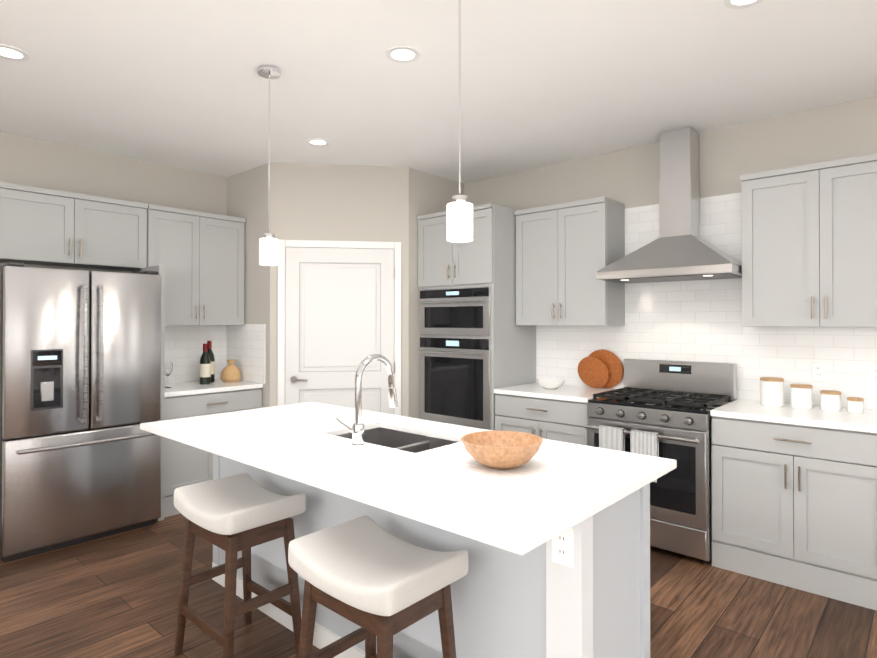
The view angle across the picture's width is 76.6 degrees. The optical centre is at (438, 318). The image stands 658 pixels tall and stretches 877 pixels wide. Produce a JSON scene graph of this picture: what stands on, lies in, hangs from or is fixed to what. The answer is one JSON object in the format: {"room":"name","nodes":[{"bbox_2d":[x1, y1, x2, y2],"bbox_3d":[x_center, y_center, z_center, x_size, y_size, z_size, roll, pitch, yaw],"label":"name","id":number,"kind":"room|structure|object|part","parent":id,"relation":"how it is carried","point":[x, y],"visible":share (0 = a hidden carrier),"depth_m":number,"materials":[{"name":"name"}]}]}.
{"room":"kitchen","nodes":[
{"label":"kitchen","id":0,"kind":"room"},
{"bbox_2d":[0,131,226,382],"bbox_3d":[-3.434,0.076,3.527,0.126,2.770,7.840,0,-1,42],"label":"wall","id":1,"kind":"structure","parent":0,"point":[33,162],"depth_m":4.52,"materials":[{"name":"beige paint"}]},
{"bbox_2d":[0,182,147,270],"bbox_3d":[-2.674,-0.633,4.012,0.366,0.495,0.968,0,-1,42],"label":"upper cabinet","id":2,"kind":"object","parent":1,"relation":"attached to","point":[44,226],"visible":1,"depth_m":3.90,"materials":[{"name":"grey wood"}]},
{"bbox_2d":[132,204,245,325],"bbox_3d":[-2.079,-0.408,4.677,0.366,0.935,0.805,0,-1,42],"label":"upper cabinet","id":3,"kind":"object","parent":1,"relation":"attached to","point":[199,256],"visible":0.88,"depth_m":4.57,"materials":[{"name":"grey wood"}]},
{"bbox_2d":[226,162,463,418],"bbox_3d":[-0.854,0.088,5.222,1.480,2.770,1.636,0,-1,42],"label":"wall","id":4,"kind":"structure","parent":0,"point":[327,202],"depth_m":4.75,"materials":[{"name":"beige paint"}]},
{"bbox_2d":[277,240,400,415],"bbox_3d":[-0.828,0.407,4.689,1.156,2.124,0.020,0,0,-8],"label":"door frame","id":5,"kind":"structure","parent":4,"relation":"attached to","point":[395,246],"depth_m":4.68,"materials":[{"name":"white wood"}]},
{"bbox_2d":[285,247,393,414],"bbox_3d":[-0.828,0.433,4.687,0.601,2.048,0.699,0,-1,42],"label":"pantry door","id":6,"kind":"structure","parent":4,"relation":"in","point":[339,315],"depth_m":4.68,"materials":[{"name":"white wood"}]},
{"bbox_2d":[0,513,876,657],"bbox_3d":[-0.182,1.492,0.617,8.840,0.100,7.840,0,-1,42],"label":"floor","id":7,"kind":"structure","parent":0,"point":[114,596],"depth_m":2.76,"materials":[{"name":"brown wood"}]},
{"bbox_2d":[0,262,164,562],"bbox_3d":[-2.490,0.539,3.847,0.834,1.850,0.958,0,-1,42],"label":"refrigerator","id":8,"kind":"object","parent":7,"relation":"on","point":[80,393],"depth_m":3.54,"materials":[{"name":"metal"}]},
{"bbox_3d":[-2.136,0.541,4.146,0.340,1.850,0.040,0,-1,42],"label":"fridge end panel","id":9,"kind":"part","parent":8,"relation":"part of","materials":[{"name":"grey wood"}]},
{"bbox_2d":[164,379,262,516],"bbox_3d":[-1.971,1.008,4.571,0.656,0.920,0.805,0,-1,42],"label":"base cabinet","id":10,"kind":"object","parent":7,"relation":"on","point":[184,464],"visible":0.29,"depth_m":4.27,"materials":[{"name":"grey wood"}]},
{"bbox_2d":[165,361,172,387],"bbox_3d":[-2.140,0.445,4.394,0.072,0.205,0.072,0,-1,42],"label":"wine glass","id":11,"kind":"object","parent":10,"relation":"on","point":[168,368],"visible":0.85,"depth_m":4.38,"materials":[{"name":"clear glass"}]},
{"bbox_2d":[200,344,210,384],"bbox_3d":[-1.953,0.381,4.650,0.086,0.337,0.086,0,-1,42],"label":"wine bottle","id":12,"kind":"object","parent":10,"relation":"on","point":[205,368],"visible":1,"depth_m":4.62,"materials":[{"name":"black glass"}]},
{"bbox_2d":[207,341,214,382],"bbox_3d":[-1.971,0.371,4.780,0.086,0.357,0.086,0,-1,42],"label":"wine bottle","id":13,"kind":"object","parent":10,"relation":"on","point":[211,356],"visible":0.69,"depth_m":4.76,"materials":[{"name":"black glass"}]},
{"bbox_2d":[221,360,240,382],"bbox_3d":[-1.800,0.455,4.821,0.166,0.190,0.170,0,-1,42],"label":"vase","id":14,"kind":"object","parent":10,"relation":"on","point":[230,372],"visible":1,"depth_m":4.77,"materials":[{"name":"ceramic"}]},
{"bbox_2d":[174,517,300,657],"bbox_3d":[-0.857,1.144,2.387,0.456,0.620,0.356,0,-1,42],"label":"frame","id":15,"kind":"object","parent":7,"relation":"on","point":[232,545],"visible":0.77,"depth_m":2.34,"materials":[{"name":"brown wood"}]},
{"bbox_2d":[174,473,305,534],"bbox_3d":[-0.857,0.796,2.390,0.500,0.113,0.360,0,-1,42],"label":"seat","id":16,"kind":"object","parent":15,"relation":"on","point":[233,504],"visible":1,"depth_m":2.33,"materials":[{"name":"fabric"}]},
{"bbox_2d":[298,580,455,657],"bbox_3d":[-0.200,1.140,1.802,0.456,0.620,0.356,0,-1,42],"label":"frame","id":17,"kind":"object","parent":7,"relation":"on","point":[384,629],"visible":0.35,"depth_m":1.76,"materials":[{"name":"brown wood"}]},
{"bbox_2d":[288,515,467,615],"bbox_3d":[-0.200,0.792,1.804,0.500,0.113,0.360,0,-1,42],"label":"seat","id":18,"kind":"object","parent":17,"relation":"on","point":[366,563],"visible":1,"depth_m":1.74,"materials":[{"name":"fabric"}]},
{"bbox_2d":[140,402,676,657],"bbox_3d":[-0.316,0.994,2.462,2.310,0.920,1.050,0,-1,42],"label":"kitchen island","id":19,"kind":"object","parent":7,"relation":"on","point":[537,602],"depth_m":1.91,"materials":[{"name":"white stone"}]},
{"bbox_2d":[336,354,397,446],"bbox_3d":[-0.306,0.344,2.434,0.152,0.379,0.254,0,-1,42],"label":"faucet","id":20,"kind":"object","parent":19,"relation":"on","point":[356,429],"visible":1,"depth_m":2.33,"materials":[{"name":"silver metal"}]},
{"bbox_3d":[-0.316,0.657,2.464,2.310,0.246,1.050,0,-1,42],"label":"kitchen island top","id":21,"kind":"part","parent":19,"relation":"part of","materials":[{"name":"white stone"}]},
{"bbox_2d":[461,431,542,469],"bbox_3d":[0.228,0.482,2.001,0.292,0.098,0.292,0,-1,42],"label":"bowl","id":22,"kind":"object","parent":19,"relation":"on","point":[503,450],"visible":1,"depth_m":1.93,"materials":[{"name":"brown wood"}]},
{"bbox_2d":[552,528,573,567],"bbox_3d":[0.368,0.673,1.648,0.072,0.116,0.008,0,-1,42],"label":"outlet","id":23,"kind":"object","parent":19,"relation":"attached to","point":[562,548],"visible":0.92,"depth_m":1.64,"materials":[{"name":"plastic"}]},
{"bbox_2d":[417,203,535,430],"bbox_3d":[0.312,0.290,4.800,0.800,2.360,0.695,0,-1,42],"label":"tall cabinet","id":24,"kind":"object","parent":7,"relation":"on","point":[477,345],"visible":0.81,"depth_m":4.52,"materials":[{"name":"grey wood"}]},
{"bbox_2d":[494,382,615,445],"bbox_3d":[0.927,1.006,4.273,0.794,0.920,0.656,0,-1,42],"label":"base cabinet","id":25,"kind":"object","parent":7,"relation":"on","point":[557,414],"visible":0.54,"depth_m":4.06,"materials":[{"name":"grey wood"}]},
{"bbox_2d":[536,379,564,388],"bbox_3d":[0.874,0.514,4.332,0.224,0.065,0.224,0,-1,42],"label":"bowl","id":26,"kind":"object","parent":25,"relation":"on","point":[550,383],"visible":1,"depth_m":4.27,"materials":[{"name":"ceramic"}]},
{"bbox_2d":[578,356,608,387],"bbox_3d":[1.211,0.421,4.350,0.260,0.251,0.092,0,-1,42],"label":"cutting board","id":27,"kind":"object","parent":25,"relation":"on","point":[593,372],"visible":1,"depth_m":4.34,"materials":[{"name":"brown wood"}]},
{"bbox_2d":[589,349,622,387],"bbox_3d":[1.291,0.394,4.335,0.310,0.306,0.078,0,-1,42],"label":"cutting board","id":28,"kind":"object","parent":25,"relation":"on","point":[611,361],"visible":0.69,"depth_m":4.28,"materials":[{"name":"brown wood"}]},
{"bbox_2d":[584,358,736,562],"bbox_3d":[1.476,0.883,3.713,0.760,1.160,0.757,0,-1,42],"label":"range","id":29,"kind":"object","parent":7,"relation":"on","point":[659,408],"visible":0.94,"depth_m":3.43,"materials":[{"name":"silver metal"}]},
{"bbox_2d":[710,415,873,609],"bbox_3d":[2.146,1.017,3.210,0.893,0.885,0.620,0,-1,42],"label":"base cabinet","id":30,"kind":"object","parent":7,"relation":"on","point":[794,497],"depth_m":2.99,"materials":[{"name":"grey wood"}]},
{"bbox_2d":[710,399,876,434],"bbox_3d":[2.454,0.555,2.928,1.732,0.035,0.635,0,-1,42],"label":"countertop","id":31,"kind":"structure","parent":30,"relation":"on","point":[843,420],"depth_m":3.10,"materials":[{"name":"white stone"}]},
{"bbox_2d":[760,377,783,406],"bbox_3d":[2.071,0.455,3.452,0.130,0.171,0.130,0,-1,42],"label":"canister","id":32,"kind":"object","parent":31,"relation":"on","point":[771,391],"visible":1,"depth_m":3.40,"materials":[{"name":"white ceramic"}]},
{"bbox_2d":[790,384,812,408],"bbox_3d":[2.187,0.470,3.348,0.114,0.141,0.114,0,-1,42],"label":"canister","id":33,"kind":"object","parent":31,"relation":"on","point":[801,396],"visible":1,"depth_m":3.30,"materials":[{"name":"white ceramic"}]},
{"bbox_2d":[820,390,841,411],"bbox_3d":[2.295,0.482,3.252,0.104,0.114,0.104,0,-1,42],"label":"canister","id":34,"kind":"object","parent":31,"relation":"on","point":[830,400],"visible":1,"depth_m":3.21,"materials":[{"name":"white ceramic"}]},
{"bbox_2d":[847,397,863,413],"bbox_3d":[2.381,0.496,3.175,0.078,0.086,0.078,0,-1,42],"label":"canister","id":35,"kind":"object","parent":31,"relation":"on","point":[854,404],"visible":1,"depth_m":3.15,"materials":[{"name":"white ceramic"}]},
{"bbox_2d":[874,435,876,610],"bbox_3d":[2.746,1.013,2.674,0.963,0.885,0.620,0,-1,42],"label":"base cabinet","id":36,"kind":"object","parent":7,"relation":"on","point":[875,436],"depth_m":2.77,"materials":[{"name":"grey wood"}]},
{"bbox_2d":[0,0,876,183],"bbox_3d":[-0.182,-1.379,0.637,8.840,0.100,7.840,0,-1,42],"label":"ceiling","id":37,"kind":"structure","parent":0,"point":[183,84],"depth_m":3.00,"materials":[{"name":"white paint"}]},
{"bbox_2d":[0,44,29,60],"bbox_3d":[-2.123,-1.311,2.743,0.170,0.006,0.170,0,-1,42],"label":"recessed light","id":38,"kind":"object","parent":37,"relation":"in","point":[8,52],"visible":1,"depth_m":2.75,"materials":[{"name":"white plastic"}]},
{"bbox_2d":[257,66,280,265],"bbox_3d":[-0.895,-0.797,2.937,0.120,1.029,0.120,0,-1,42],"label":"pendant light","id":39,"kind":"object","parent":37,"relation":"hanging from","point":[268,249],"visible":1,"depth_m":2.91,"materials":[{"name":"white glass"}]},
{"bbox_2d":[306,138,329,145],"bbox_3d":[-0.891,-1.302,4.109,0.170,0.006,0.170,0,-1,42],"label":"recessed light","id":40,"kind":"object","parent":37,"relation":"in","point":[317,142],"visible":0.98,"depth_m":4.10,"materials":[{"name":"white plastic"}]},
{"bbox_2d":[386,46,419,62],"bbox_3d":[-0.176,-1.311,2.762,0.170,0.006,0.170,0,-1,42],"label":"recessed light","id":41,"kind":"object","parent":37,"relation":"in","point":[403,54],"visible":1,"depth_m":2.76,"materials":[{"name":"white plastic"}]},
{"bbox_2d":[447,0,472,241],"bbox_3d":[0.079,-0.803,2.068,0.120,1.029,0.120,0,-1,42],"label":"pendant light","id":42,"kind":"object","parent":37,"relation":"hanging from","point":[459,218],"visible":1,"depth_m":2.04,"materials":[{"name":"white glass"}]},
{"bbox_2d":[724,0,763,8],"bbox_3d":[1.261,-1.314,2.270,0.170,0.006,0.170,0,-1,42],"label":"recessed light","id":43,"kind":"object","parent":37,"relation":"in","point":[736,4],"visible":1,"depth_m":2.32,"materials":[{"name":"white plastic"}]},
{"bbox_2d":[464,96,876,410],"bbox_3d":[2.430,0.076,3.465,8.720,2.770,0.126,0,-1,42],"label":"wall","id":44,"kind":"structure","parent":0,"point":[697,320],"depth_m":3.85,"materials":[{"name":"beige paint"}]},
{"bbox_2d":[514,197,624,325],"bbox_3d":[1.019,-0.410,4.396,0.780,0.935,0.366,0,-1,42],"label":"upper cabinet","id":45,"kind":"object","parent":44,"relation":"attached to","point":[565,252],"visible":1,"depth_m":4.24,"materials":[{"name":"grey wood"}]},
{"bbox_2d":[596,126,741,282],"bbox_3d":[1.594,-0.783,3.793,0.870,1.039,0.498,0,-1,42],"label":"range hood","id":46,"kind":"object","parent":44,"relation":"attached to","point":[679,249],"visible":0.94,"depth_m":3.79,"materials":[{"name":"silver metal"}]},
{"bbox_2d":[740,153,876,326],"bbox_3d":[2.271,-0.418,3.279,0.805,0.935,0.366,0,-1,42],"label":"upper cabinet","id":47,"kind":"object","parent":44,"relation":"attached to","point":[809,245],"visible":1,"depth_m":3.19,"materials":[{"name":"grey wood"}]},
{"bbox_2d":[812,362,825,381],"bbox_3d":[2.355,0.331,3.440,0.072,0.116,0.008,0,-1,42],"label":"electrical outlet","id":48,"kind":"object","parent":44,"relation":"attached to","point":[818,371],"visible":1,"depth_m":3.44,"materials":[{"name":"plastic"}]},
{"bbox_2d":[869,364,876,384],"bbox_3d":[2.564,0.330,3.253,0.072,0.116,0.008,0,-1,42],"label":"electrical outlet","id":49,"kind":"object","parent":44,"relation":"attached to","point":[872,374],"visible":1,"depth_m":3.26,"materials":[{"name":"plastic"}]}
]}

